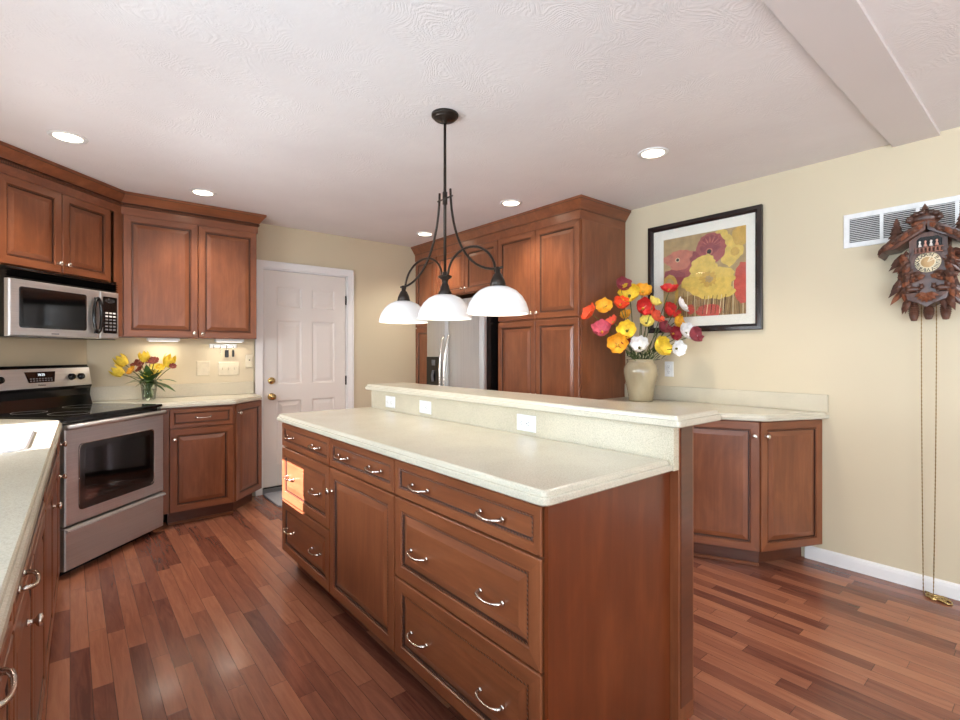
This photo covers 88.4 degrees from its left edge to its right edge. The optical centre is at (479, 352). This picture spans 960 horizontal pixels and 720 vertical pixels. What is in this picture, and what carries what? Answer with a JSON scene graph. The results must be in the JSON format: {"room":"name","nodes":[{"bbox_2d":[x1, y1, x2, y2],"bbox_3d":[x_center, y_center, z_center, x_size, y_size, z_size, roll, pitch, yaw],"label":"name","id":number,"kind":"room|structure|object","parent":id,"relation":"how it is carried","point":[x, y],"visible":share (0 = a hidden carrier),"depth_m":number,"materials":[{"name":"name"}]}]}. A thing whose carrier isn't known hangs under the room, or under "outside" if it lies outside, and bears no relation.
{"room":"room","nodes":[
{"label":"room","id":0,"kind":"room"},
{"bbox_2d":[0,338,86,365],"bbox_3d":[-3.035,0.053,3.105,0.141,2.440,1.124,0,0,5],"label":"wall","id":1,"kind":"structure","parent":0,"point":[13,352],"depth_m":3.32,"materials":[{"name":"beige paint"}]},
{"bbox_2d":[0,173,110,282],"bbox_3d":[-2.784,-0.768,3.147,0.337,0.532,0.780,0,0,5],"label":"upper cabinet","id":2,"kind":"object","parent":1,"relation":"attached to","point":[42,229],"visible":1,"depth_m":3.07,"materials":[{"name":"brown wood"}]},
{"bbox_2d":[0,265,117,339],"bbox_3d":[-2.765,-0.294,3.169,0.364,0.405,0.757,0,0,5],"label":"microwave","id":3,"kind":"object","parent":2,"relation":"attached to","point":[34,304],"visible":1,"depth_m":3.06,"materials":[{"name":"silver metal"}]},
{"bbox_2d":[0,141,266,233],"bbox_3d":[-2.416,-1.087,3.466,0.468,0.155,2.064,0,0,26],"label":"crown molding","id":4,"kind":"structure","parent":2,"relation":"attached to","point":[16,162],"depth_m":3.49,"materials":[{"name":"brown wood"}]},
{"bbox_2d":[87,211,416,495],"bbox_3d":[-1.649,0.053,4.785,3.485,2.440,0.120,0,0,-40],"label":"wall","id":5,"kind":"structure","parent":0,"point":[383,352],"depth_m":4.96,"materials":[{"name":"beige paint"}]},
{"bbox_2d":[90,381,253,400],"bbox_3d":[-2.455,0.306,4.024,1.148,0.106,0.017,0,0,-40],"label":"backsplash","id":6,"kind":"structure","parent":5,"relation":"attached to","point":[108,393],"depth_m":4.01,"materials":[{"name":"beige stone"}]},
{"bbox_2d":[111,212,256,339],"bbox_3d":[-2.336,-0.576,3.945,0.994,0.917,0.292,0,0,-40],"label":"upper cabinet","id":7,"kind":"object","parent":5,"relation":"attached to","point":[180,280],"depth_m":3.83,"materials":[{"name":"brown wood"}]},
{"bbox_2d":[147,338,179,341],"bbox_3d":[-2.473,-0.102,3.861,0.215,0.027,0.060,0,0,-40],"label":"light","id":8,"kind":"object","parent":7,"relation":"attached to","point":[148,339],"visible":0.94,"depth_m":3.84,"materials":[{"name":"white plastic"}]},
{"bbox_2d":[214,339,243,342],"bbox_3d":[-2.111,-0.102,4.161,0.215,0.027,0.060,0,0,-40],"label":"light","id":9,"kind":"object","parent":7,"relation":"attached to","point":[215,340],"visible":0.97,"depth_m":4.14,"materials":[{"name":"white plastic"}]},
{"bbox_2d":[197,361,209,375],"bbox_3d":[-2.320,0.128,4.144,0.100,0.124,0.008,0,0,-40],"label":"blank plate","id":10,"kind":"object","parent":5,"relation":"attached to","point":[203,367],"visible":1,"depth_m":4.14,"materials":[{"name":"beige plastic"}]},
{"bbox_2d":[209,344,236,347],"bbox_3d":[-2.197,-0.059,4.230,0.212,0.038,0.032,0,0,-40],"label":"key rack","id":11,"kind":"object","parent":5,"relation":"attached to","point":[210,345],"visible":1,"depth_m":4.23,"materials":[{"name":"white plastic"}]},
{"bbox_2d":[218,362,238,375],"bbox_3d":[-2.168,0.135,4.264,0.166,0.116,0.016,0,0,-40],"label":"switch plate","id":12,"kind":"object","parent":5,"relation":"attached to","point":[224,368],"visible":1,"depth_m":4.26,"materials":[{"name":"beige plastic"}]},
{"bbox_2d":[246,355,252,367],"bbox_3d":[-2.042,0.073,4.373,0.060,0.116,0.010,0,0,-40],"label":"switch plate","id":13,"kind":"object","parent":5,"relation":"attached to","point":[249,358],"visible":1,"depth_m":4.37,"materials":[{"name":"beige plastic"}]},
{"bbox_2d":[255,259,353,495],"bbox_3d":[-1.674,0.220,4.737,0.939,2.107,0.122,0,0,-40],"label":"trim","id":14,"kind":"structure","parent":5,"relation":"attached to","point":[348,275],"depth_m":4.72,"materials":[{"name":"white paint"}]},
{"bbox_2d":[263,269,346,494],"bbox_3d":[-1.651,0.258,4.710,0.809,2.029,0.128,0,0,-40],"label":"door","id":15,"kind":"structure","parent":5,"relation":"in","point":[304,314],"depth_m":4.66,"materials":[{"name":"paint"}]},
{"bbox_2d":[0,0,959,246],"bbox_3d":[0.739,-1.217,1.247,4.630,0.100,8.675,0,0,-40],"label":"ceiling","id":16,"kind":"structure","parent":0,"point":[309,115],"depth_m":2.27,"materials":[{"name":"paint"}]},
{"bbox_2d":[46,130,88,144],"bbox_3d":[-2.225,-1.164,2.669,0.176,0.006,0.176,0,0,-40],"label":"recessed light","id":17,"kind":"object","parent":16,"relation":"in","point":[64,136],"visible":1,"depth_m":2.66,"materials":[{"name":"white plastic"}]},
{"bbox_2d":[189,188,216,196],"bbox_3d":[-2.014,-1.164,3.592,0.176,0.006,0.176,0,0,-40],"label":"recessed light","id":18,"kind":"object","parent":16,"relation":"in","point":[200,192],"visible":1,"depth_m":3.58,"materials":[{"name":"white"}]},
{"bbox_2d":[416,232,433,236],"bbox_3d":[-0.539,-1.164,4.844,0.176,0.006,0.176,0,0,-40],"label":"recessed light","id":19,"kind":"object","parent":16,"relation":"in","point":[425,234],"visible":1,"depth_m":4.84,"materials":[{"name":"white"}]},
{"bbox_2d":[379,108,528,323],"bbox_3d":[-0.172,-0.667,2.418,0.268,1.000,1.044,0,0,-40],"label":"pendant light","id":20,"kind":"object","parent":16,"relation":"hanging from","point":[497,299],"visible":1,"depth_m":2.35,"materials":[{"name":"white glass"}]},
{"bbox_2d":[500,199,521,206],"bbox_3d":[0.241,-1.164,3.843,0.176,0.006,0.176,0,0,-40],"label":"recessed light","id":21,"kind":"object","parent":16,"relation":"in","point":[507,203],"visible":1,"depth_m":3.84,"materials":[{"name":"white"}]},
{"bbox_2d":[637,147,668,159],"bbox_3d":[1.010,-1.164,2.882,0.176,0.006,0.176,0,0,-40],"label":"recessed light","id":22,"kind":"object","parent":16,"relation":"in","point":[650,153],"visible":1,"depth_m":2.88,"materials":[{"name":"white"}]},
{"bbox_2d":[41,495,959,719],"bbox_3d":[0.739,1.323,1.247,4.630,0.100,8.675,0,0,-40],"label":"floor","id":23,"kind":"structure","parent":0,"point":[211,618],"depth_m":2.19,"materials":[{"name":"brown wood"}]},
{"bbox_2d":[0,608,17,719],"bbox_3d":[-0.888,0.836,0.502,0.604,0.874,0.797,0,0,-38],"label":"base cabinet","id":24,"kind":"object","parent":23,"relation":"on","point":[8,675],"visible":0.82,"depth_m":0.88,"materials":[{"name":"brown wood"}]},
{"bbox_2d":[12,488,45,719],"bbox_3d":[-1.439,0.836,1.195,0.604,0.874,0.967,0,0,-38],"label":"base cabinet","id":25,"kind":"object","parent":23,"relation":"on","point":[29,606],"visible":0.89,"depth_m":1.31,"materials":[{"name":"brown wood"}]},
{"bbox_2d":[0,419,61,650],"bbox_3d":[-1.409,0.378,1.128,0.665,0.038,4.135,0,0,-40],"label":"countertop","id":26,"kind":"structure","parent":25,"relation":"on","point":[24,474],"depth_m":1.25,"materials":[{"name":"beige stone"}]},
{"bbox_2d":[0,430,34,452],"bbox_3d":[-2.049,0.449,1.893,0.489,0.196,0.614,0,0,-40],"label":"sink","id":27,"kind":"object","parent":26,"relation":"in","point":[10,441],"visible":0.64,"depth_m":2.21,"materials":[{"name":"white ceramic"}]},
{"bbox_2d":[45,445,61,677],"bbox_3d":[-2.047,0.842,1.958,0.602,0.862,0.977,0,0,-38],"label":"base cabinet","id":28,"kind":"object","parent":23,"relation":"on","point":[52,505],"visible":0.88,"depth_m":2.05,"materials":[{"name":"brown wood"}]},
{"bbox_2d":[58,437,66,580],"bbox_3d":[-2.284,0.836,2.497,0.302,0.874,0.157,0,0,-38],"label":"base cabinet","id":29,"kind":"object","parent":23,"relation":"on","point":[64,444],"visible":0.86,"depth_m":2.60,"materials":[{"name":"brown wood"}]},
{"bbox_2d":[0,364,166,575],"bbox_3d":[-2.598,0.678,3.170,0.690,1.190,0.760,0,0,5],"label":"range","id":30,"kind":"object","parent":23,"relation":"on","point":[111,498],"visible":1,"depth_m":3.09,"materials":[{"name":"silver metal"}]},
{"bbox_2d":[0,403,161,420],"bbox_3d":[-2.592,0.371,3.169,0.602,0.018,0.760,0,0,5],"label":"cooktop","id":31,"kind":"object","parent":30,"relation":"in","point":[60,411],"depth_m":3.11,"materials":[{"name":"black glass"}]},
{"bbox_2d":[160,404,234,525],"bbox_3d":[-2.240,0.836,3.877,0.494,0.874,0.504,0,0,-40],"label":"base cabinet","id":32,"kind":"object","parent":23,"relation":"on","point":[201,438],"depth_m":3.71,"materials":[{"name":"brown wood"}]},
{"bbox_2d":[92,394,261,408],"bbox_3d":[-2.304,0.378,3.827,1.193,0.038,0.512,0,0,-40],"label":"countertop","id":33,"kind":"structure","parent":32,"relation":"on","point":[174,402],"depth_m":3.75,"materials":[{"name":"beige stone"}]},
{"bbox_2d":[140,382,156,399],"bbox_3d":[-2.518,0.288,3.758,0.120,0.137,0.120,0,0,-40],"label":"glass vase","id":34,"kind":"object","parent":33,"relation":"on","point":[141,383],"visible":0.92,"depth_m":3.73,"materials":[{"name":"glass"}]},
{"bbox_2d":[109,364,145,396],"bbox_3d":[-2.658,0.212,3.726,0.242,0.256,0.082,0,0,-29],"label":"tulip","id":35,"kind":"object","parent":34,"relation":"in","point":[119,371],"visible":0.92,"depth_m":3.68,"materials":[{"name":"yellow plant"}]},
{"bbox_2d":[112,353,149,395],"bbox_3d":[-2.646,0.170,3.757,0.251,0.340,0.085,0,0,-23],"label":"tulip","id":36,"kind":"object","parent":34,"relation":"in","point":[122,361],"visible":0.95,"depth_m":3.71,"materials":[{"name":"yellow plant"}]},
{"bbox_2d":[126,366,146,391],"bbox_3d":[-2.591,0.217,3.716,0.133,0.246,0.064,0,0,-17],"label":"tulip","id":37,"kind":"object","parent":34,"relation":"in","point":[130,370],"visible":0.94,"depth_m":3.73,"materials":[{"name":"orange plant"}]},
{"bbox_2d":[130,359,146,396],"bbox_3d":[-2.615,0.191,3.774,0.158,0.298,0.062,0,0,28],"label":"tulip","id":38,"kind":"object","parent":34,"relation":"in","point":[136,361],"visible":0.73,"depth_m":3.79,"materials":[{"name":"red plant"}]},
{"bbox_2d":[138,351,149,397],"bbox_3d":[-2.531,0.159,3.721,0.078,0.360,0.075,0,0,-40],"label":"tulip","id":39,"kind":"object","parent":34,"relation":"in","point":[144,356],"visible":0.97,"depth_m":3.71,"materials":[{"name":"yellow plant"}]},
{"bbox_2d":[143,371,152,378],"bbox_3d":[-2.497,0.233,3.729,0.094,0.202,0.064,0,0,18],"label":"leaf sprig","id":40,"kind":"object","parent":34,"relation":"in","point":[148,373],"visible":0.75,"depth_m":3.71,"materials":[{"name":"green plant"}]},
{"bbox_2d":[148,357,158,397],"bbox_3d":[-2.474,0.182,3.712,0.122,0.314,0.065,0,0,16],"label":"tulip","id":41,"kind":"object","parent":34,"relation":"in","point":[152,360],"visible":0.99,"depth_m":3.72,"materials":[{"name":"red plant"}]},
{"bbox_2d":[148,374,158,382],"bbox_3d":[-2.455,0.234,3.727,0.142,0.199,0.065,0,0,8],"label":"leaf sprig","id":42,"kind":"object","parent":34,"relation":"in","point":[153,376],"visible":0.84,"depth_m":3.73,"materials":[{"name":"green plant"}]},
{"bbox_2d":[149,364,159,397],"bbox_3d":[-2.475,0.206,3.756,0.073,0.267,0.065,0,0,-40],"label":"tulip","id":43,"kind":"object","parent":34,"relation":"in","point":[151,365],"visible":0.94,"depth_m":3.76,"materials":[{"name":"yellow plant"}]},
{"bbox_2d":[151,363,164,396],"bbox_3d":[-2.455,0.209,3.757,0.114,0.262,0.058,0,0,-9],"label":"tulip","id":44,"kind":"object","parent":34,"relation":"in","point":[161,367],"visible":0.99,"depth_m":3.77,"materials":[{"name":"yellow plant"}]},
{"bbox_2d":[146,353,175,397],"bbox_3d":[-2.433,0.170,3.791,0.196,0.340,0.089,0,0,-3],"label":"tulip","id":45,"kind":"object","parent":34,"relation":"in","point":[167,360],"visible":0.91,"depth_m":3.77,"materials":[{"name":"yellow plant"}]},
{"bbox_2d":[149,380,175,391],"bbox_3d":[-2.399,0.267,3.710,0.262,0.135,0.075,0,0,19],"label":"leaf sprig","id":46,"kind":"object","parent":34,"relation":"in","point":[162,384],"visible":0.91,"depth_m":3.73,"materials":[{"name":"green plant"}]},
{"bbox_2d":[151,363,176,386],"bbox_3d":[-2.431,0.207,3.753,0.232,0.265,0.044,0,0,-6],"label":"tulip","id":47,"kind":"object","parent":34,"relation":"in","point":[172,365],"visible":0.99,"depth_m":3.77,"materials":[{"name":"red plant"}]},
{"bbox_2d":[233,400,261,510],"bbox_3d":[-1.949,0.836,4.125,0.265,0.874,0.451,0,0,-36],"label":"base cabinet","id":48,"kind":"object","parent":23,"relation":"on","point":[248,415],"visible":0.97,"depth_m":4.06,"materials":[{"name":"brown wood"}]},
{"bbox_2d":[264,491,283,507],"bbox_3d":[-1.483,1.262,4.480,0.800,0.019,0.460,0,0,-40],"label":"door mat","id":49,"kind":"object","parent":23,"relation":"on","point":[276,497],"visible":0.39,"depth_m":4.28,"materials":[{"name":"grey fabric"}]},
{"bbox_2d":[282,423,346,608],"bbox_3d":[-0.740,0.836,2.831,0.613,0.874,0.697,0,0,-40],"label":"base cabinet","id":50,"kind":"object","parent":23,"relation":"on","point":[306,466],"visible":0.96,"depth_m":2.62,"materials":[{"name":"brown wood"}]},
{"bbox_2d":[277,407,672,506],"bbox_3d":[-0.281,0.378,2.288,0.620,0.038,2.156,0,0,-40],"label":"countertop","id":51,"kind":"structure","parent":50,"relation":"on","point":[538,471],"depth_m":1.77,"materials":[{"name":"beige stone"}]},
{"bbox_2d":[325,438,413,671],"bbox_3d":[-0.320,0.836,2.324,0.613,0.874,0.621,0,0,-40],"label":"base cabinet","id":52,"kind":"object","parent":23,"relation":"on","point":[362,481],"visible":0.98,"depth_m":2.11,"materials":[{"name":"brown wood"}]},
{"bbox_2d":[416,257,436,383],"bbox_3d":[-0.364,0.119,5.505,0.584,2.307,0.405,0,0,-40],"label":"tall cabinet","id":53,"kind":"object","parent":23,"relation":"on","point":[426,284],"visible":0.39,"depth_m":5.35,"materials":[{"name":"brown wood"}]},
{"bbox_2d":[427,298,498,390],"bbox_3d":[-0.027,0.386,4.913,0.767,1.775,0.912,0,0,-40],"label":"refrigerator","id":54,"kind":"object","parent":23,"relation":"on","point":[460,353],"visible":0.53,"depth_m":4.54,"materials":[{"name":"silver metal"}]},
{"bbox_2d":[395,459,543,719],"bbox_3d":[0.127,0.836,1.786,0.613,0.874,0.777,0,0,-40],"label":"base cabinet","id":55,"kind":"object","parent":23,"relation":"on","point":[469,558],"visible":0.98,"depth_m":1.55,"materials":[{"name":"brown wood"}]},
{"bbox_2d":[498,219,624,398],"bbox_3d":[0.667,0.119,4.239,0.615,2.307,0.928,0,0,-40],"label":"pantry cabinet","id":56,"kind":"object","parent":23,"relation":"on","point":[559,270],"visible":0.51,"depth_m":3.94,"materials":[{"name":"brown wood"}]},
{"bbox_2d":[411,194,630,261],"bbox_3d":[0.237,-1.087,4.737,0.639,0.155,2.356,0,0,-40],"label":"crown molding","id":57,"kind":"structure","parent":56,"relation":"attached to","point":[581,206],"depth_m":4.04,"materials":[{"name":"brown wood"}]},
{"bbox_2d":[544,472,669,719],"bbox_3d":[0.412,0.836,1.506,0.613,0.874,0.014,0,0,-40],"label":"island end panel","id":58,"kind":"object","parent":23,"relation":"on","point":[607,552],"visible":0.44,"depth_m":1.47,"materials":[{"name":"brown wood"}]},
{"bbox_2d":[670,426,692,719],"bbox_3d":[0.031,0.759,2.532,0.105,1.027,2.143,0,0,-40],"label":"island end panel","id":59,"kind":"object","parent":23,"relation":"on","point":[681,480],"depth_m":1.70,"materials":[{"name":"brown wood"}]},
{"bbox_2d":[372,390,678,470],"bbox_3d":[-0.027,0.321,2.492,0.032,0.150,2.154,0,0,-40],"label":"backsplash","id":60,"kind":"structure","parent":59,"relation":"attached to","point":[658,442],"depth_m":2.03,"materials":[{"name":"beige stone"}]},
{"bbox_2d":[386,396,394,407],"bbox_3d":[-0.568,0.308,3.112,0.009,0.072,0.116,0,0,-40],"label":"wall outlet","id":61,"kind":"object","parent":60,"relation":"attached to","point":[390,400],"visible":1,"depth_m":3.10,"materials":[{"name":"white plastic"}]},
{"bbox_2d":[419,400,430,413],"bbox_3d":[-0.314,0.308,2.805,0.009,0.072,0.116,0,0,-40],"label":"wall outlet","id":62,"kind":"object","parent":60,"relation":"attached to","point":[424,406],"visible":1,"depth_m":2.80,"materials":[{"name":"white plastic"}]},
{"bbox_2d":[517,414,535,432],"bbox_3d":[0.203,0.310,2.184,0.009,0.072,0.116,0,0,-40],"label":"wall outlet","id":63,"kind":"object","parent":60,"relation":"attached to","point":[524,422],"visible":1,"depth_m":2.18,"materials":[{"name":"white plastic"}]},
{"bbox_2d":[526,420,531,426],"bbox_3d":[0.214,0.310,2.166,0.003,0.032,0.033,0,0,-40],"label":"socket","id":64,"kind":"object","parent":63,"relation":"attached to","point":[528,422],"depth_m":2.16,"materials":[{"name":"white plastic"}]},
{"bbox_2d":[365,382,720,427],"bbox_3d":[0.055,0.225,2.544,0.310,0.038,2.214,0,0,-40],"label":"countertop","id":65,"kind":"structure","parent":59,"relation":"on","point":[641,413],"depth_m":2.04,"materials":[{"name":"beige stone"}]},
{"bbox_2d":[693,420,759,565],"bbox_3d":[1.483,0.836,3.096,0.456,0.874,0.312,0,0,25],"label":"base cabinet","id":66,"kind":"object","parent":23,"relation":"on","point":[726,453],"visible":0.8,"depth_m":2.97,"materials":[{"name":"brown wood"}]},
{"bbox_2d":[759,419,821,562],"bbox_3d":[1.820,0.836,3.107,0.459,0.874,0.397,0,0,-15],"label":"base cabinet","id":67,"kind":"object","parent":23,"relation":"on","point":[790,451],"visible":0.98,"depth_m":2.95,"materials":[{"name":"brown wood"}]},
{"bbox_3d":[1.159,0.836,3.628,0.612,0.874,0.633,0,0,-40],"label":"cabinet","id":68,"kind":"object","parent":23,"relation":"on","visible":0},
{"bbox_2d":[599,397,828,421],"bbox_3d":[1.401,0.378,3.318,0.659,0.038,1.421,0,0,-40],"label":"countertop","id":69,"kind":"structure","parent":68,"relation":"on","point":[728,412],"depth_m":2.98,"materials":[{"name":"beige stone"}]},
{"bbox_2d":[624,359,657,401],"bbox_3d":[1.201,0.201,3.689,0.247,0.312,0.247,0,0,-40],"label":"ceramic vase","id":70,"kind":"object","parent":69,"relation":"on","point":[640,375],"visible":0.97,"depth_m":3.60,"materials":[{"name":"beige ceramic"}]},
{"bbox_2d":[581,303,632,358],"bbox_3d":[0.956,-0.123,3.657,0.472,0.489,0.136,0,0,-25],"label":"poppy","id":71,"kind":"object","parent":70,"relation":"in","point":[588,311],"visible":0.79,"depth_m":3.60,"materials":[{"name":"orange plant"}]},
{"bbox_2d":[591,319,635,360],"bbox_3d":[0.986,-0.060,3.537,0.444,0.362,0.119,0,0,-33],"label":"poppy","id":72,"kind":"object","parent":70,"relation":"in","point":[601,325],"visible":0.92,"depth_m":3.49,"materials":[{"name":"pink plant"}]},
{"bbox_2d":[595,297,634,357],"bbox_3d":[1.017,-0.146,3.626,0.344,0.533,0.090,0,0,-8],"label":"poppy","id":73,"kind":"object","parent":70,"relation":"in","point":[600,304],"visible":0.92,"depth_m":3.64,"materials":[{"name":"orange plant"}]},
{"bbox_2d":[605,314,634,358],"bbox_3d":[1.052,-0.081,3.602,0.272,0.402,0.097,0,0,-7],"label":"poppy","id":74,"kind":"object","parent":70,"relation":"in","point":[612,320],"visible":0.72,"depth_m":3.62,"materials":[{"name":"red plant"}]},
{"bbox_2d":[607,332,633,357],"bbox_3d":[1.078,-0.012,3.541,0.427,0.265,0.146,0,0,-40],"label":"poppy","id":75,"kind":"object","parent":70,"relation":"in","point":[615,340],"visible":0.95,"depth_m":3.48,"materials":[{"name":"orange plant"}]},
{"bbox_2d":[616,276,632,355],"bbox_3d":[1.086,-0.224,3.633,0.221,0.687,0.098,0,0,-40],"label":"poppy","id":76,"kind":"object","parent":70,"relation":"in","point":[620,281],"visible":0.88,"depth_m":3.63,"materials":[{"name":"red plant"}]},
{"bbox_2d":[620,309,630,318],"bbox_3d":[1.112,-0.105,3.663,0.144,0.449,0.084,0,0,-13],"label":"poppy","id":77,"kind":"object","parent":70,"relation":"in","point":[628,312],"visible":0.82,"depth_m":3.68,"materials":[{"name":"orange plant"}]},
{"bbox_2d":[616,319,636,358],"bbox_3d":[1.100,-0.059,3.513,0.288,0.359,0.142,0,0,-40],"label":"poppy","id":78,"kind":"object","parent":70,"relation":"in","point":[627,328],"visible":0.9,"depth_m":3.49,"materials":[{"name":"yellow plant"}]},
{"bbox_2d":[614,295,640,358],"bbox_3d":[1.091,-0.152,3.605,0.259,0.543,0.091,0,0,-18],"label":"poppy","id":79,"kind":"object","parent":70,"relation":"in","point":[617,300],"visible":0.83,"depth_m":3.61,"materials":[{"name":"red plant"}]},
{"bbox_2d":[617,283,639,356],"bbox_3d":[1.114,-0.197,3.615,0.189,0.633,0.142,0,0,-40],"label":"poppy","id":80,"kind":"object","parent":70,"relation":"in","point":[633,291],"visible":0.84,"depth_m":3.63,"materials":[{"name":"yellow plant"}]},
{"bbox_2d":[629,335,648,358],"bbox_3d":[1.110,-0.004,3.563,0.128,0.249,0.263,0,0,-7],"label":"poppy","id":81,"kind":"object","parent":70,"relation":"in","point":[640,342],"visible":0.96,"depth_m":3.53,"materials":[{"name":"white plant"}]},
{"bbox_2d":[636,283,651,358],"bbox_3d":[1.210,-0.201,3.647,0.118,0.641,0.084,0,0,17],"label":"poppy","id":82,"kind":"object","parent":70,"relation":"in","point":[645,288],"visible":0.73,"depth_m":3.67,"materials":[{"name":"orange plant"}]},
{"bbox_2d":[636,297,655,358],"bbox_3d":[1.188,-0.146,3.635,0.131,0.532,0.166,0,0,-20],"label":"poppy","id":83,"kind":"object","parent":70,"relation":"in","point":[644,301],"visible":0.84,"depth_m":3.63,"materials":[{"name":"red plant"}]},
{"bbox_2d":[640,315,654,352],"bbox_3d":[1.207,-0.081,3.631,0.099,0.400,0.140,0,0,-11],"label":"poppy","id":84,"kind":"object","parent":70,"relation":"in","point":[643,319],"visible":0.86,"depth_m":3.62,"materials":[{"name":"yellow plant"}]},
{"bbox_2d":[639,296,661,353],"bbox_3d":[1.235,-0.150,3.629,0.098,0.539,0.224,0,0,-40],"label":"poppy","id":85,"kind":"object","parent":70,"relation":"in","point":[656,301],"visible":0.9,"depth_m":3.57,"materials":[{"name":"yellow plant"}]},
{"bbox_2d":[639,335,671,358],"bbox_3d":[1.213,-0.003,3.559,0.153,0.246,0.313,0,0,-40],"label":"poppy","id":86,"kind":"object","parent":70,"relation":"in","point":[662,343],"visible":0.94,"depth_m":3.51,"materials":[{"name":"yellow plant"}]},
{"bbox_2d":[646,309,664,336],"bbox_3d":[1.251,-0.106,3.645,0.126,0.453,0.213,0,0,-40],"label":"poppy","id":87,"kind":"object","parent":70,"relation":"in","point":[655,315],"visible":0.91,"depth_m":3.60,"materials":[{"name":"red plant"}]},
{"bbox_2d":[644,320,671,358],"bbox_3d":[1.312,-0.065,3.648,0.111,0.370,0.211,0,0,-40],"label":"poppy","id":88,"kind":"object","parent":70,"relation":"in","point":[662,325],"visible":0.91,"depth_m":3.60,"materials":[{"name":"red plant"}]},
{"bbox_2d":[646,283,678,356],"bbox_3d":[1.334,-0.197,3.632,0.117,0.633,0.248,0,0,-40],"label":"poppy","id":89,"kind":"object","parent":70,"relation":"in","point":[667,287],"visible":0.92,"depth_m":3.62,"materials":[{"name":"red plant"}]},
{"bbox_2d":[643,326,681,358],"bbox_3d":[1.276,-0.036,3.545,0.102,0.313,0.334,0,0,-40],"label":"poppy","id":90,"kind":"object","parent":70,"relation":"in","point":[676,334],"visible":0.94,"depth_m":3.47,"materials":[{"name":"red plant"}]},
{"bbox_2d":[650,301,680,357],"bbox_3d":[1.375,-0.133,3.664,0.210,0.504,0.144,0,0,41],"label":"poppy","id":91,"kind":"object","parent":70,"relation":"in","point":[670,308],"visible":0.88,"depth_m":3.64,"materials":[{"name":"red plant"}]},
{"bbox_2d":[648,314,684,358],"bbox_3d":[1.362,-0.085,3.625,0.296,0.410,0.101,0,0,13],"label":"poppy","id":92,"kind":"object","parent":70,"relation":"in","point":[678,320],"visible":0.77,"depth_m":3.63,"materials":[{"name":"orange plant"}]},
{"bbox_2d":[650,340,686,358],"bbox_3d":[1.290,0.015,3.522,0.108,0.210,0.344,0,0,-38],"label":"poppy","id":93,"kind":"object","parent":70,"relation":"in","point":[679,348],"visible":0.94,"depth_m":3.44,"materials":[{"name":"white plant"}]},
{"bbox_2d":[652,296,688,355],"bbox_3d":[1.395,-0.145,3.632,0.124,0.530,0.295,0,0,-45],"label":"poppy","id":94,"kind":"object","parent":70,"relation":"in","point":[682,304],"visible":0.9,"depth_m":3.54,"materials":[{"name":"white plant"}]},
{"bbox_2d":[646,322,697,358],"bbox_3d":[1.332,-0.047,3.555,0.136,0.336,0.449,0,0,-40],"label":"poppy","id":95,"kind":"object","parent":70,"relation":"in","point":[685,328],"visible":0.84,"depth_m":3.46,"materials":[{"name":"white plant"}]},
{"bbox_2d":[653,326,703,360],"bbox_3d":[1.364,-0.032,3.496,0.114,0.306,0.414,0,0,-40],"label":"poppy","id":96,"kind":"object","parent":70,"relation":"in","point":[695,330],"visible":0.91,"depth_m":3.38,"materials":[{"name":"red plant"}]},
{"bbox_2d":[625,127,959,583],"bbox_3d":[2.419,0.053,2.706,0.120,2.440,8.475,0,0,-40],"label":"wall","id":97,"kind":"structure","parent":0,"point":[831,327],"depth_m":2.88,"materials":[{"name":"beige paint"}]},
{"bbox_2d":[437,240,497,298],"bbox_3d":[0.062,-0.803,4.967,0.615,0.462,0.959,0,0,-40],"label":"upper cabinet","id":98,"kind":"object","parent":97,"relation":"attached to","point":[467,279],"visible":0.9,"depth_m":4.74,"materials":[{"name":"brown wood"}]},
{"bbox_2d":[665,361,673,376],"bbox_3d":[1.445,0.123,3.779,0.009,0.116,0.072,0,0,-40],"label":"wall outlet","id":99,"kind":"object","parent":97,"relation":"attached to","point":[669,366],"visible":1,"depth_m":3.77,"materials":[{"name":"white plastic"}]},
{"bbox_2d":[648,204,762,332],"bbox_3d":[1.596,-0.568,3.578,0.030,0.826,0.832,0,0,-40],"label":"framed painting","id":100,"kind":"object","parent":97,"relation":"attached to","point":[715,261],"visible":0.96,"depth_m":3.51},
{"bbox_2d":[664,225,745,317],"bbox_3d":[1.607,-0.567,3.573,0.003,0.600,0.603,0,0,-40],"label":"print","id":101,"kind":"object","parent":100,"relation":"attached to","point":[708,266],"depth_m":3.54},
{"bbox_2d":[625,384,827,411],"bbox_3d":[1.647,0.306,3.525,0.018,0.106,1.417,0,0,-40],"label":"backsplash","id":102,"kind":"structure","parent":97,"relation":"attached to","point":[778,400],"depth_m":3.34,"materials":[{"name":"beige stone"}]},
{"bbox_2d":[805,546,959,600],"bbox_3d":[3.543,1.233,1.248,0.014,0.080,4.755,0,0,-40],"label":"baseboard","id":103,"kind":"structure","parent":97,"relation":"attached to","point":[944,588],"depth_m":2.77,"materials":[{"name":"white paint"}]},
{"bbox_2d":[844,195,959,248],"bbox_3d":[2.415,-0.716,2.610,0.010,0.197,0.820,0,0,-40],"label":"air vent","id":104,"kind":"object","parent":97,"relation":"in","point":[873,227],"visible":0.68,"depth_m":2.78,"materials":[{"name":"white plastic"}]},
{"bbox_2d":[762,0,939,146],"bbox_3d":[0.736,-1.157,1.329,4.230,0.020,0.195,0,0,-40],"label":"ceiling beam","id":105,"kind":"structure","parent":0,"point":[841,36],"depth_m":1.95,"materials":[{"name":"paint"}]},
{"bbox_2d":[877,204,959,605],"bbox_3d":[2.336,0.248,2.572,0.176,2.052,0.400,0,0,-40],"label":"cuckoo clock","id":106,"kind":"object","parent":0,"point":[929,278],"visible":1,"depth_m":2.56,"materials":[{"name":"brown wood"}]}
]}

